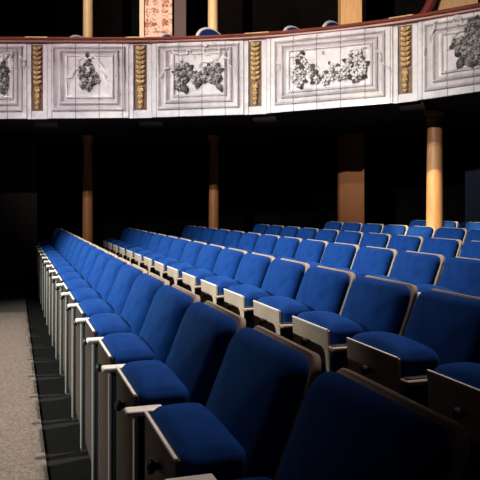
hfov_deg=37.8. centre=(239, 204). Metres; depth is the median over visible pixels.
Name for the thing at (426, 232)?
seat
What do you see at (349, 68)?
panel
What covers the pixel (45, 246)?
seat cushion
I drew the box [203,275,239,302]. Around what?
seat cushion
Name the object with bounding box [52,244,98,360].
seat
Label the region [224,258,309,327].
seat
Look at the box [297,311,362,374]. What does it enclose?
seat cushion
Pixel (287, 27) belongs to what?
chair
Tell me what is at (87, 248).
backrest cushion
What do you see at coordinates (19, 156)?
wall
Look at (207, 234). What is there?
backrest cushion
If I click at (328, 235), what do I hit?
seat
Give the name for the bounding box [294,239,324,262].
backrest cushion
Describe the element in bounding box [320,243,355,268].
backrest cushion
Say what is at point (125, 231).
backrest cushion
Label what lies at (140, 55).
pilaster
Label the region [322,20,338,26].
chair
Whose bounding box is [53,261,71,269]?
seat cushion
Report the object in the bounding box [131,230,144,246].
backrest cushion
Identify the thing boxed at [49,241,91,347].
seat
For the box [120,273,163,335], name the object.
backrest cushion
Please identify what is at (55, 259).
seat cushion
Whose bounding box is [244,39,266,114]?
pilaster
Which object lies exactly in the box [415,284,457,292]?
seat cushion
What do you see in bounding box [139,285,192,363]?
backrest cushion
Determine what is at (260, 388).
backrest cushion
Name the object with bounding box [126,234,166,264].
seat
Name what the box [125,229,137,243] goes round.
backrest cushion
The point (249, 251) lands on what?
seat cushion
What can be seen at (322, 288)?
backrest cushion
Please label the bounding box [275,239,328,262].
seat
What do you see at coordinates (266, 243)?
backrest cushion
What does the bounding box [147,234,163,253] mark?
backrest cushion
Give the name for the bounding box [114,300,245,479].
seat
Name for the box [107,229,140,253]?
seat
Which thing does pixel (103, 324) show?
seat cushion
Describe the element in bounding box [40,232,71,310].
seat
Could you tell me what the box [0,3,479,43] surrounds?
handrail
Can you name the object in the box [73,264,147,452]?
seat
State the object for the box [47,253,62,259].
seat cushion
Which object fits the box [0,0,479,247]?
wall
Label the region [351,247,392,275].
backrest cushion
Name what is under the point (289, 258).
seat cushion
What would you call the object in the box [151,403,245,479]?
seat cushion
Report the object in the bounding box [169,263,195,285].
seat cushion
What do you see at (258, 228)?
seat
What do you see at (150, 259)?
seat cushion
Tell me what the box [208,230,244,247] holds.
seat
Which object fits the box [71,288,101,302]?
seat cushion
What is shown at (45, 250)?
seat cushion
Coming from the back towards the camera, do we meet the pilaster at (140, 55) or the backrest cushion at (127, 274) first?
the pilaster at (140, 55)
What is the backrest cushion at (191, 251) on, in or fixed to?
on the seat at (191, 251)
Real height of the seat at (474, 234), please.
0.901 m
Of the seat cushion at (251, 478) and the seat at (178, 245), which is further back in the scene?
the seat at (178, 245)
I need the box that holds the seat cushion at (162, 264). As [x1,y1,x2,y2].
[157,258,179,270]
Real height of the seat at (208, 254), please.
0.901 m
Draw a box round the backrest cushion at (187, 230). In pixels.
[181,225,193,238]
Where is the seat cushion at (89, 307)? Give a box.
[79,299,113,317]
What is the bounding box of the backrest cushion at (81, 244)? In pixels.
[70,241,87,268]
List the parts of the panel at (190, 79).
moulding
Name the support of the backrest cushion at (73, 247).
on the seat at (76, 241)
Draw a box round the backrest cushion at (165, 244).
[156,236,174,257]
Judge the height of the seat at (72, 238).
0.902 m
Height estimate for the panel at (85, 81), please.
0.834 m
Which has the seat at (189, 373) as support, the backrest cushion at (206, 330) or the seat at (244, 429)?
the backrest cushion at (206, 330)
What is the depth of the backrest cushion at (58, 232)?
9.38 m
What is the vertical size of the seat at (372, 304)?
0.901 m
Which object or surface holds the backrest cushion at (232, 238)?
on the seat at (232, 238)
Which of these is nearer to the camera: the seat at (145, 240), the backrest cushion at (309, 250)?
the backrest cushion at (309, 250)
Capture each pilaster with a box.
[27,44,47,119]
[129,44,151,118]
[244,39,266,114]
[393,23,417,103]
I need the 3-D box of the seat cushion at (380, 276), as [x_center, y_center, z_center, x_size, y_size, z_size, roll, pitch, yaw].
[0.891,0.655,4.384,0.174,0.425,0.396,0,0,-18]
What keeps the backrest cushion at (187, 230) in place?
on the seat at (187, 230)
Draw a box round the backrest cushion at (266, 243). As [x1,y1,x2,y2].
[253,234,277,253]
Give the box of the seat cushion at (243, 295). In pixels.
[227,284,269,306]
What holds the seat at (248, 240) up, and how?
on the floor
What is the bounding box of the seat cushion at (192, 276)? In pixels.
[185,268,215,284]
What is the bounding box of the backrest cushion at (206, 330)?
[165,302,236,406]
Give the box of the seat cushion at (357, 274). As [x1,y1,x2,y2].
[334,268,362,277]
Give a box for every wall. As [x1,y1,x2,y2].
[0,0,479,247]
[0,137,38,287]
[144,0,172,36]
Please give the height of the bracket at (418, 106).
0.085 m
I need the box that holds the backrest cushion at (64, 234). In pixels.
[56,232,68,251]
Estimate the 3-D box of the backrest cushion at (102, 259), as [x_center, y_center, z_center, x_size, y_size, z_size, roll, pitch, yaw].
[-1.011,0.577,4.861,0.230,0.468,0.446,0,0,-18]
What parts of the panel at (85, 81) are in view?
moulding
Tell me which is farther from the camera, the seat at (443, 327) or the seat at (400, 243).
the seat at (400, 243)
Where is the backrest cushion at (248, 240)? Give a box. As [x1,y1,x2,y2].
[237,232,258,250]
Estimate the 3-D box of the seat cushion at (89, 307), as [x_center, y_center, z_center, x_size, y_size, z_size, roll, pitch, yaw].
[-0.778,0.729,3.795,0.174,0.425,0.396,0,0,-18]
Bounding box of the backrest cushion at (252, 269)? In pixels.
[234,253,270,288]
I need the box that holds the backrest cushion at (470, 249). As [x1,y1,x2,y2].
[459,241,479,258]
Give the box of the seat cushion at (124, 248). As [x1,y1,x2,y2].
[121,244,135,252]
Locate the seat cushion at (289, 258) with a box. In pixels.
[275,257,299,261]
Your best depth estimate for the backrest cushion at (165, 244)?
7.04 m
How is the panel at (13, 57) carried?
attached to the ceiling
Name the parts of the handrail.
brass plate, brass plate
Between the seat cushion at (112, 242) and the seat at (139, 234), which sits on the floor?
the seat at (139, 234)
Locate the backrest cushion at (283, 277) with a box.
[261,259,304,299]
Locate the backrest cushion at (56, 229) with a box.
[49,228,58,243]
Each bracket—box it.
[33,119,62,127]
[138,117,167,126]
[252,113,282,123]
[398,101,434,112]
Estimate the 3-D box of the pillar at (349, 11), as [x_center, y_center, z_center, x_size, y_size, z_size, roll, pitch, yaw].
[1.642,-2.697,10.460,0.350,3.000,0.360,0,0,0]
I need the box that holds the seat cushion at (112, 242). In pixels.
[109,240,121,244]
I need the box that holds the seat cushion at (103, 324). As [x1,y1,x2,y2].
[89,313,130,343]
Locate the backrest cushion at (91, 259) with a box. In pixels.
[80,248,102,280]
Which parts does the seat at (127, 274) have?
armrest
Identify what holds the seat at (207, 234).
on the floor
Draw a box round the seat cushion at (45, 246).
[41,245,53,249]
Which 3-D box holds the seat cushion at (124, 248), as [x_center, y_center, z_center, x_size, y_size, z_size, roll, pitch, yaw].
[-1.290,0.679,8.195,0.174,0.425,0.396,0,0,-18]
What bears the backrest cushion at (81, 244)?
on the seat at (81, 244)
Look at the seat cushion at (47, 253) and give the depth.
7.82 m
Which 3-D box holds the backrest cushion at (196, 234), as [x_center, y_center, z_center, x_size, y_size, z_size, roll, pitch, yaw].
[-0.630,0.540,9.542,0.222,0.471,0.446,0,0,-18]
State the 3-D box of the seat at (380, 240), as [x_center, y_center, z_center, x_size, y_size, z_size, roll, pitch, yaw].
[1.152,0.727,6.743,0.402,0.901,0.554,0,0,-18]
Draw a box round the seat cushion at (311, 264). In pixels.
[304,262,326,266]
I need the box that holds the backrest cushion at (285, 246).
[272,237,299,258]
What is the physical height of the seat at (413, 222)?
0.901 m
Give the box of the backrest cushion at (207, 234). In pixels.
[199,228,215,242]
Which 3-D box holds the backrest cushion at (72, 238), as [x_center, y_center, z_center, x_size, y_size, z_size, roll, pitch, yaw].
[-1.847,0.577,7.444,0.230,0.468,0.446,0,0,-18]
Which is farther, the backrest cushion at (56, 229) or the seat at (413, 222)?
the backrest cushion at (56, 229)
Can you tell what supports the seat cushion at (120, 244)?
on the seat at (139, 234)
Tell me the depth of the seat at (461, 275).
3.85 m
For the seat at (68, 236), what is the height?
0.902 m
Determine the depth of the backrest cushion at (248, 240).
7.39 m
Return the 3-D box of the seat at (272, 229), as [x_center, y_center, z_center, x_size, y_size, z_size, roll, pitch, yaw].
[0.316,0.727,9.326,0.402,0.901,0.554,0,0,-18]
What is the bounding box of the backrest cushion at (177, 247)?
[167,238,188,260]
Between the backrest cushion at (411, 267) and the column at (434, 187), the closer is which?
the backrest cushion at (411, 267)
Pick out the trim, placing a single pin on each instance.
(141, 2)
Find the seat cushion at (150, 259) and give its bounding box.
[146,254,165,264]
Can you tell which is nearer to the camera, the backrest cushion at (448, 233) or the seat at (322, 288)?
the seat at (322, 288)
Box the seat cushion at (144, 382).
[121,360,187,416]
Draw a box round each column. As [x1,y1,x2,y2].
[81,135,94,243]
[83,0,92,36]
[207,135,220,228]
[208,0,217,30]
[424,110,445,229]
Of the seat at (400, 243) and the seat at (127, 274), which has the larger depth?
the seat at (400, 243)
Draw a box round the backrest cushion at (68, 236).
[59,234,72,254]
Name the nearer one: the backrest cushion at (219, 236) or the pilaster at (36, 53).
the pilaster at (36, 53)
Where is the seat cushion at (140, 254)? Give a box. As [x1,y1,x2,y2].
[137,250,154,260]
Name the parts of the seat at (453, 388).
edge trim, knob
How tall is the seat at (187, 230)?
0.901 m
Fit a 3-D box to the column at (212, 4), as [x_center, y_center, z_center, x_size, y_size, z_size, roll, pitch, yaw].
[-0.415,-2.797,10.750,0.240,3.200,0.240,0,0,-18]
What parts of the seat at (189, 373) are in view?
knob, edge trim, armrest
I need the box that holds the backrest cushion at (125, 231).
[119,228,130,241]
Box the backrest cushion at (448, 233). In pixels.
[434,228,464,240]
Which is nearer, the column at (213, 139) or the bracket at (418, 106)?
the bracket at (418, 106)
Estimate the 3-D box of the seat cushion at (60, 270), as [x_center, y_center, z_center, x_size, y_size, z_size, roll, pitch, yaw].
[-1.447,0.729,5.861,0.174,0.425,0.396,0,0,-18]
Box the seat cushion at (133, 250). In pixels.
[129,247,143,256]
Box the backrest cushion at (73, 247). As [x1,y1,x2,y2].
[66,238,81,263]
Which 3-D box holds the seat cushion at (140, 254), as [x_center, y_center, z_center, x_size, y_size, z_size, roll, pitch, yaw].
[-0.955,0.679,7.162,0.174,0.425,0.396,0,0,-18]
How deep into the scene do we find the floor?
4.27 m
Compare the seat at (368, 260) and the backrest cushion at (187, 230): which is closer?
the seat at (368, 260)
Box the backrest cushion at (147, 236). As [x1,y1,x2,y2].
[139,232,153,249]
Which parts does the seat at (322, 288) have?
knob, edge trim, armrest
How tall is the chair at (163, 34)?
0.882 m
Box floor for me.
[24,288,91,479]
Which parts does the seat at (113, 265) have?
armrest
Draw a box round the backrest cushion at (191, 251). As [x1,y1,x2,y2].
[179,241,202,265]
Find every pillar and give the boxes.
[338,0,361,24]
[338,133,363,223]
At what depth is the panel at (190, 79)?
7.65 m
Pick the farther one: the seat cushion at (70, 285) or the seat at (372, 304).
the seat cushion at (70, 285)
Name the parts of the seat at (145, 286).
edge trim, armrest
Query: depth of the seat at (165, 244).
7.04 m
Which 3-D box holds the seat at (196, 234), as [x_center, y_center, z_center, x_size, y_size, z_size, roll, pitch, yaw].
[-0.708,0.753,9.566,0.402,0.901,0.554,0,0,-18]
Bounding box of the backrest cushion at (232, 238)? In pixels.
[223,231,242,247]
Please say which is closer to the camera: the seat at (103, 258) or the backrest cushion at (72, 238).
the seat at (103, 258)
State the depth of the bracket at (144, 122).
7.87 m
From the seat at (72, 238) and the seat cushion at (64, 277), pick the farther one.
the seat at (72, 238)
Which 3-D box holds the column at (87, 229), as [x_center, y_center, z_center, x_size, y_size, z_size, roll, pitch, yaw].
[-2.334,0.093,10.750,0.246,2.299,0.246,0,0,-18]
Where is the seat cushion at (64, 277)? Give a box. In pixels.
[60,272,83,282]
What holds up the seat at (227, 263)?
on the floor
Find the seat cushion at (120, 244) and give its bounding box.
[115,242,127,249]
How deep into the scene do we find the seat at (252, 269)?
4.46 m
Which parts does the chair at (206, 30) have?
backrest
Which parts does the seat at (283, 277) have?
edge trim, armrest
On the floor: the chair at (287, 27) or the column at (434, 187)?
the column at (434, 187)
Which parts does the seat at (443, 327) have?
knob, edge trim, armrest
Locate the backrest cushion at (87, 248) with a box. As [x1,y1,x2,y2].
[75,244,95,273]
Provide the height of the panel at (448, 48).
0.812 m
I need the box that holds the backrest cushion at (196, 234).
[190,226,204,240]
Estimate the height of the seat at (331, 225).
0.901 m
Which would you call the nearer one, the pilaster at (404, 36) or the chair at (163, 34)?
the pilaster at (404, 36)
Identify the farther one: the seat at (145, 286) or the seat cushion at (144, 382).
the seat at (145, 286)
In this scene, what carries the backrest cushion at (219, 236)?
on the seat at (219, 236)
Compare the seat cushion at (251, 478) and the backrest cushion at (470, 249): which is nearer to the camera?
the seat cushion at (251, 478)
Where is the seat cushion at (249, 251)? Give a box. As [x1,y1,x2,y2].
[239,249,255,252]
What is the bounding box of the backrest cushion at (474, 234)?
[465,229,479,241]
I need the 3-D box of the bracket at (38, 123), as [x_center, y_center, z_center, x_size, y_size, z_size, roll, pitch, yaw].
[-2.184,-0.917,7.954,0.300,0.102,0.400,0,0,-8]
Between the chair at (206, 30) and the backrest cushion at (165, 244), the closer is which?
the backrest cushion at (165, 244)
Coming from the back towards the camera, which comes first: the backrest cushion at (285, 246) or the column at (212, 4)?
the column at (212, 4)
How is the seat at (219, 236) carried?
on the floor
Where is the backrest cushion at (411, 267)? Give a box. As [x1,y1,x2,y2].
[389,251,439,284]
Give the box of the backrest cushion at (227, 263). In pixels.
[212,248,243,279]
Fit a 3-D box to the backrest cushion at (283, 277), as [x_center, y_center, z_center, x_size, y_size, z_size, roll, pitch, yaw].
[0.201,0.564,4.055,0.222,0.471,0.446,0,0,-18]
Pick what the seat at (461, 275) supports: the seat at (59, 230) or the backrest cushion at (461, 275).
the backrest cushion at (461, 275)
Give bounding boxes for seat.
[36,228,62,293]
[37,229,65,298]
[38,231,68,304]
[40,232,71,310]
[42,234,75,318]
[44,236,80,326]
[46,238,85,335]
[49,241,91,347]
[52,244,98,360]
[55,247,107,376]
[60,252,117,396]
[66,257,130,420]
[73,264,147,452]
[82,272,169,479]
[95,284,200,479]
[102,228,132,250]
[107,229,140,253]
[113,230,147,257]
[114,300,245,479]
[119,232,156,259]
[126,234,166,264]
[134,236,177,267]
[144,238,190,273]
[144,325,320,479]
[154,241,206,279]
[167,244,224,287]
[172,225,195,238]
[178,226,206,240]
[182,248,247,301]
[189,228,216,242]
[199,229,230,244]
[201,252,274,307]
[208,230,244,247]
[224,232,261,250]
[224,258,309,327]
[234,368,469,479]
[239,234,279,253]
[252,224,268,234]
[253,266,355,340]
[259,236,302,258]
[265,225,283,235]
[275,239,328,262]
[280,226,299,237]
[292,275,417,374]
[296,227,318,239]
[304,242,359,268]
[314,229,339,242]
[324,221,343,230]
[334,246,397,277]
[335,231,363,244]
[341,222,362,231]
[346,289,479,407]
[359,233,391,247]
[360,223,383,233]
[364,251,444,284]
[382,225,408,235]
[387,235,423,253]
[406,226,435,239]
[409,220,425,226]
[415,257,479,296]
[420,237,461,260]
[426,362,479,479]
[434,227,467,244]
[439,241,479,278]
[444,221,458,227]
[458,222,479,240]
[459,229,479,254]
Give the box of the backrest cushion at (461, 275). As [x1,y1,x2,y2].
[437,257,479,295]
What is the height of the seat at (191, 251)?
0.901 m
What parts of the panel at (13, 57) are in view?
moulding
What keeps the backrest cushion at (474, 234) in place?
on the seat at (474, 234)
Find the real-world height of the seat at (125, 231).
0.901 m
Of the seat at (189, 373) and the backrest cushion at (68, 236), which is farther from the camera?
the backrest cushion at (68, 236)
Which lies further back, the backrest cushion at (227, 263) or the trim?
the trim
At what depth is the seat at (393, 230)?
8.02 m
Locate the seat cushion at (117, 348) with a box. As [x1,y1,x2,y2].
[102,333,153,372]
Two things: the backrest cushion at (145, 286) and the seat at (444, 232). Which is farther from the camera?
the seat at (444, 232)
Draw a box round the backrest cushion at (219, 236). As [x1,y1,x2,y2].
[211,229,228,244]
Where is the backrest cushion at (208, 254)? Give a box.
[194,244,221,271]
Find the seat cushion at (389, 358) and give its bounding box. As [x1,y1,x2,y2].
[352,332,438,394]
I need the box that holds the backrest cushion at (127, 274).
[106,264,142,315]
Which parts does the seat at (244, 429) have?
knob, edge trim, armrest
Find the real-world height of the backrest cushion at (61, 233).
0.468 m
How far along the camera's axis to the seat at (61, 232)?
8.78 m
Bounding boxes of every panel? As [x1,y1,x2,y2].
[0,44,26,118]
[47,44,128,118]
[152,40,243,117]
[266,26,392,113]
[417,11,479,100]
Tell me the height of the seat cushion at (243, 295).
0.425 m
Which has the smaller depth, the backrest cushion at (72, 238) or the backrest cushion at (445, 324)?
the backrest cushion at (445, 324)
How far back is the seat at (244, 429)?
1.62 m
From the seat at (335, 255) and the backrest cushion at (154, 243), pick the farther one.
the backrest cushion at (154, 243)
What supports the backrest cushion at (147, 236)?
on the seat at (145, 240)
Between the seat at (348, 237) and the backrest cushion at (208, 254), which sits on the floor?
the seat at (348, 237)
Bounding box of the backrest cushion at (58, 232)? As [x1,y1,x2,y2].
[51,229,62,246]
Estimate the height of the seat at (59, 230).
0.902 m
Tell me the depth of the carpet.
4.44 m
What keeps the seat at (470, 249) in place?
on the floor
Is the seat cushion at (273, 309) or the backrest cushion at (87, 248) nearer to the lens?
the seat cushion at (273, 309)
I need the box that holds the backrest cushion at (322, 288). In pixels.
[295,266,349,313]
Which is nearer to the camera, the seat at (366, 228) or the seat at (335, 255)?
the seat at (335, 255)
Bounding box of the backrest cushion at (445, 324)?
[404,290,479,365]
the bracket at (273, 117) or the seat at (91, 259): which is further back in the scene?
the bracket at (273, 117)
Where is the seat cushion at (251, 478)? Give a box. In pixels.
[234,477,272,479]
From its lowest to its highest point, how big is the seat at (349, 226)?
0.901 m
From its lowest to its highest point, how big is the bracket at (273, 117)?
0.102 m
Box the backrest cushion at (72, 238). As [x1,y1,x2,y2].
[62,236,76,258]
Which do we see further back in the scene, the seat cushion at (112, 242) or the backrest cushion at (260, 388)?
the seat cushion at (112, 242)
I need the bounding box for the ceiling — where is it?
[0,92,479,145]
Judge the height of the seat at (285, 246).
0.901 m
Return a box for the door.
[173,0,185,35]
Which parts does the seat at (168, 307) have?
knob, edge trim, armrest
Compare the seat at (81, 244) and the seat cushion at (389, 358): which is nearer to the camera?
the seat cushion at (389, 358)
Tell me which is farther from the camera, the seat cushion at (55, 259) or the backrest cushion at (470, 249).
the seat cushion at (55, 259)
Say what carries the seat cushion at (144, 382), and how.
on the seat at (189, 373)
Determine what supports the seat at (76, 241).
on the floor
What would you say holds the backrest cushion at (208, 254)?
on the seat at (208, 254)
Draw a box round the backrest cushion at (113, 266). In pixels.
[96,258,125,300]
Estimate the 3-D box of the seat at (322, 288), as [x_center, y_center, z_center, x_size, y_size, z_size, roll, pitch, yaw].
[0.290,0.777,3.562,0.402,0.901,0.554,0,0,-18]
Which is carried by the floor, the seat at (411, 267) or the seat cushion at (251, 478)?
the seat at (411, 267)
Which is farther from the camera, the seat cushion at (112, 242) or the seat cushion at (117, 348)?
the seat cushion at (112, 242)
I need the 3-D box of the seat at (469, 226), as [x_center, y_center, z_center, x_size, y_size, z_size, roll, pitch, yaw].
[2.568,0.657,8.212,0.402,0.901,0.554,0,0,-18]
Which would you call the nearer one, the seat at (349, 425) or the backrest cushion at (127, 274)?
the seat at (349, 425)
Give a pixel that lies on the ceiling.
(384, 122)
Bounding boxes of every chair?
[159,33,171,36]
[196,27,220,35]
[283,26,298,30]
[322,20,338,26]
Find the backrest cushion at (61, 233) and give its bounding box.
[54,231,64,248]
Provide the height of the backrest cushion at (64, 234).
0.468 m
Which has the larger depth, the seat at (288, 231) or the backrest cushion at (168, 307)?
the seat at (288, 231)
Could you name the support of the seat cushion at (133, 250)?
on the seat at (154, 243)
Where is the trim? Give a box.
[139,0,143,36]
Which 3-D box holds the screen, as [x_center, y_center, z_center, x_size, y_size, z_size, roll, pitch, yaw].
[2.769,-2.592,8.874,0.510,2.730,0.060,0,0,36]
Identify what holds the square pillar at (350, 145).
on the floor
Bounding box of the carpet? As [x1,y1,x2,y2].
[0,287,47,479]
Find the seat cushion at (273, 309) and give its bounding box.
[257,296,308,322]
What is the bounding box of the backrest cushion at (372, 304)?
[341,276,410,333]
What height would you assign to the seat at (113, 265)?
0.902 m
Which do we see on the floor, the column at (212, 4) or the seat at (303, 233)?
the seat at (303, 233)
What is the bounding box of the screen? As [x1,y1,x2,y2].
[438,0,479,9]
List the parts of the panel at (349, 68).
moulding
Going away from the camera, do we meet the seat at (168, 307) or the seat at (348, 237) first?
the seat at (168, 307)
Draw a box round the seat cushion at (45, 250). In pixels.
[43,247,56,252]
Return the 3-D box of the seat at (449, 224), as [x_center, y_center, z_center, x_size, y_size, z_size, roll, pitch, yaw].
[2.401,0.657,8.729,0.402,0.901,0.554,0,0,-18]
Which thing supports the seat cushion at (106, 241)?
on the seat at (125, 231)
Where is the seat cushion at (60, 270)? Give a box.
[56,266,76,275]
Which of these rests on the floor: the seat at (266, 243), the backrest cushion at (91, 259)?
the seat at (266, 243)
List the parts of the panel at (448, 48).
moulding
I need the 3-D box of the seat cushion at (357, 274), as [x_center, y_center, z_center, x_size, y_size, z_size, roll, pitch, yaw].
[0.723,0.655,4.900,0.174,0.425,0.396,0,0,-18]
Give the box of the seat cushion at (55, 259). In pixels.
[50,257,66,263]
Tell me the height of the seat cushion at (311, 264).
0.425 m
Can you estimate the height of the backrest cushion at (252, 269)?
0.471 m
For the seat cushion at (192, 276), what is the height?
0.425 m
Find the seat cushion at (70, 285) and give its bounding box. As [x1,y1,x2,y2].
[65,279,91,291]
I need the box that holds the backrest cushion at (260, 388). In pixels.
[206,327,308,478]
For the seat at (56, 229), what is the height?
0.902 m
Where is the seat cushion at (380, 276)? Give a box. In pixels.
[364,275,402,281]
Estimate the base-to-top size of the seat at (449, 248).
0.901 m
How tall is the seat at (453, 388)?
0.901 m
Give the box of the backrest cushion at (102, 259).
[87,252,113,290]
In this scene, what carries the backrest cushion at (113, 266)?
on the seat at (113, 265)
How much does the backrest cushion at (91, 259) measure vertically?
0.468 m
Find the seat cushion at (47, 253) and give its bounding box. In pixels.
[45,250,59,255]
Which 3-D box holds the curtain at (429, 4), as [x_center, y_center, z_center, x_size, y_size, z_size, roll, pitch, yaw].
[2.289,-2.638,8.883,0.572,0.707,0.179,0,0,-5]
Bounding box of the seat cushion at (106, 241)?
[104,238,115,244]
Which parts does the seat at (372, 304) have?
knob, edge trim, armrest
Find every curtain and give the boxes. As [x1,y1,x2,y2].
[418,0,436,13]
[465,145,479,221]
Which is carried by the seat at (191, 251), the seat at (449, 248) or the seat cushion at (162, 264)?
the seat cushion at (162, 264)

